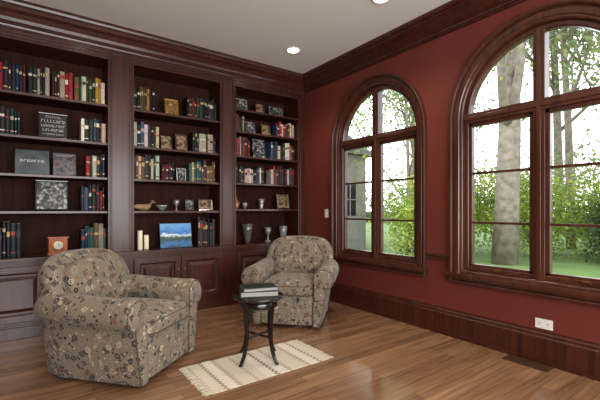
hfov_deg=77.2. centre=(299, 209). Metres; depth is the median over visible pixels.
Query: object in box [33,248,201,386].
armchair
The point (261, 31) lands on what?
ceiling
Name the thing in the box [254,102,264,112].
framed photo
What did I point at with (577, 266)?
lawn
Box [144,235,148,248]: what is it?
pillar candle
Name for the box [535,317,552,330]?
power outlet
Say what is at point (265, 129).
framed photo
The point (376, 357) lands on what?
floor
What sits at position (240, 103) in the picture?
framed photo
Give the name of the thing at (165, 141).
framed photo
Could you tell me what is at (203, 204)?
framed photo
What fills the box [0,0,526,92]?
crown molding
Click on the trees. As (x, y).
(509, 201)
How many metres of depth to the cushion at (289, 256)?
4.06 m
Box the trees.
[347,28,599,265]
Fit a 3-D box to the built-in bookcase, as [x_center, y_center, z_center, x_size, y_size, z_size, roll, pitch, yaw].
[-1.938,-0.328,3.837,4.750,2.890,0.436,0,0,-36]
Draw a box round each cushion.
[65,255,128,297]
[123,297,188,335]
[263,272,313,296]
[274,241,322,273]
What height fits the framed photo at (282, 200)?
0.200 m
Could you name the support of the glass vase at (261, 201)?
on the built-in bookcase
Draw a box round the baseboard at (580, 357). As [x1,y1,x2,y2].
[329,282,599,381]
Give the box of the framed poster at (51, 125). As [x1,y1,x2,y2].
[38,112,67,138]
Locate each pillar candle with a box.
[137,230,142,249]
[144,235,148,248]
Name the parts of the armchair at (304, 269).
arm, arm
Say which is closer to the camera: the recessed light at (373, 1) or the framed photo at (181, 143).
the recessed light at (373, 1)
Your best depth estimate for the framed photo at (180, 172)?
4.24 m
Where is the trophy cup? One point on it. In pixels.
(267, 229)
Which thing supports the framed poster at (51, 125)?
on the built-in bookcase
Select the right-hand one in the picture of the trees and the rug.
the trees
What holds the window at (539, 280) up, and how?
in the wall
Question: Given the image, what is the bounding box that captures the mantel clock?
[45,236,68,254]
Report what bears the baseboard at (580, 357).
attached to the wall
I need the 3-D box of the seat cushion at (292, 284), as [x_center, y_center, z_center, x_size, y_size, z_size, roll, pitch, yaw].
[-0.073,0.742,3.822,0.524,0.176,0.650,0,0,11]
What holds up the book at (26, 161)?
in the built-in bookcase
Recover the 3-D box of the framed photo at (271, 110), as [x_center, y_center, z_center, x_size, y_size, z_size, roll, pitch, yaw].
[-0.332,-1.299,4.986,0.210,0.131,0.060,0,0,-36]
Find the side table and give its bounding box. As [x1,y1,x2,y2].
[233,292,283,366]
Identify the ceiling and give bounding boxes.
[24,0,450,73]
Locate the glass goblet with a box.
[173,200,178,210]
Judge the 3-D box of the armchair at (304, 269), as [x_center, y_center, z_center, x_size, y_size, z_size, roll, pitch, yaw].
[-0.052,0.704,3.930,0.902,0.825,0.871,0,0,11]
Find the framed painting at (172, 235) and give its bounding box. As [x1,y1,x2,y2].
[159,223,191,247]
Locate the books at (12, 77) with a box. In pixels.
[0,59,293,257]
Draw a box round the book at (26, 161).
[15,149,49,174]
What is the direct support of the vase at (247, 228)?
on the built-in bookcase
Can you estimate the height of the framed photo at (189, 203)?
0.131 m
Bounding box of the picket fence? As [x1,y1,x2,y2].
[347,220,364,249]
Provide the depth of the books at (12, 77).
3.91 m
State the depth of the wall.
3.49 m
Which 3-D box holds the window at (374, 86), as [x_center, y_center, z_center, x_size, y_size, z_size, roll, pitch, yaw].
[0.817,-0.413,4.103,0.175,2.094,1.390,0,0,-36]
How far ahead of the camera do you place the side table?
2.69 m
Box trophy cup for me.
[265,227,270,241]
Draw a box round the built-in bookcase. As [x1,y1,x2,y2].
[0,24,304,341]
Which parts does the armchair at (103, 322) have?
arm, arm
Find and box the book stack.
[239,282,278,297]
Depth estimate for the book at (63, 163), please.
3.59 m
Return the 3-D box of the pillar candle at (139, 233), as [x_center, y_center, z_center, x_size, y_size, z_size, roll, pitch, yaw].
[-1.682,0.311,3.952,0.050,0.210,0.050,0,0,-36]
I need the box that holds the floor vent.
[502,355,553,372]
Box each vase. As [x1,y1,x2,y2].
[242,224,252,242]
[258,199,264,208]
[279,226,287,236]
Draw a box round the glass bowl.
[156,205,167,210]
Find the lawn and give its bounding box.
[353,222,599,277]
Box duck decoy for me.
[134,200,155,210]
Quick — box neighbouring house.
[347,135,370,248]
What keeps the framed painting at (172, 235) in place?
in the built-in bookcase
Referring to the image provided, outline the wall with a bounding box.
[305,0,599,343]
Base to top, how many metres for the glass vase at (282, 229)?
0.200 m
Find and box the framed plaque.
[164,98,178,114]
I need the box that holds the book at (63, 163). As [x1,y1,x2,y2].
[53,153,75,175]
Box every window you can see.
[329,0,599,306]
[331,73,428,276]
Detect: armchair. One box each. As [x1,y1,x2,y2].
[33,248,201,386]
[241,236,338,327]
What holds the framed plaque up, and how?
on the built-in bookcase
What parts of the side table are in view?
leg, leg, leg, leg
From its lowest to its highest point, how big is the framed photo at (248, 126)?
0.150 m
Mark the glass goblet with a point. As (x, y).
(176, 202)
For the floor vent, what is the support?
in the floor
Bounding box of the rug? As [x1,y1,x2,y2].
[179,340,333,396]
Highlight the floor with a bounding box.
[0,301,599,399]
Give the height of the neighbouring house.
5.700 m
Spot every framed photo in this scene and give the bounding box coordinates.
[34,179,68,210]
[159,135,171,148]
[174,134,187,150]
[176,168,185,180]
[184,199,193,210]
[198,199,212,210]
[236,98,247,109]
[244,121,255,132]
[251,138,265,157]
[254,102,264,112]
[260,125,270,134]
[268,106,282,115]
[276,194,288,208]
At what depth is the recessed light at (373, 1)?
3.21 m
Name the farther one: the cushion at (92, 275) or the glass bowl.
the glass bowl
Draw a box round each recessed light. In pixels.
[286,47,300,53]
[371,0,389,3]
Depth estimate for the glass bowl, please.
4.11 m
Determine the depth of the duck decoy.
3.99 m
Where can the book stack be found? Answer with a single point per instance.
(269, 289)
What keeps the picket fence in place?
on the lawn
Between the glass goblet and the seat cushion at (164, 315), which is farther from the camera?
the glass goblet
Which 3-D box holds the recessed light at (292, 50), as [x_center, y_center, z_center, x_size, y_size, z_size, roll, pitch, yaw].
[-0.075,-1.776,4.189,0.170,0.011,0.170,0,0,-36]
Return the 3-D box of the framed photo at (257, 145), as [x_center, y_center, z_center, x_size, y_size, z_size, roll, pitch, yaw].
[-0.545,-0.788,4.854,0.200,0.249,0.095,0,0,-36]
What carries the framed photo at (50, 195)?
in the built-in bookcase
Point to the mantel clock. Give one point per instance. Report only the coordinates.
(55, 244)

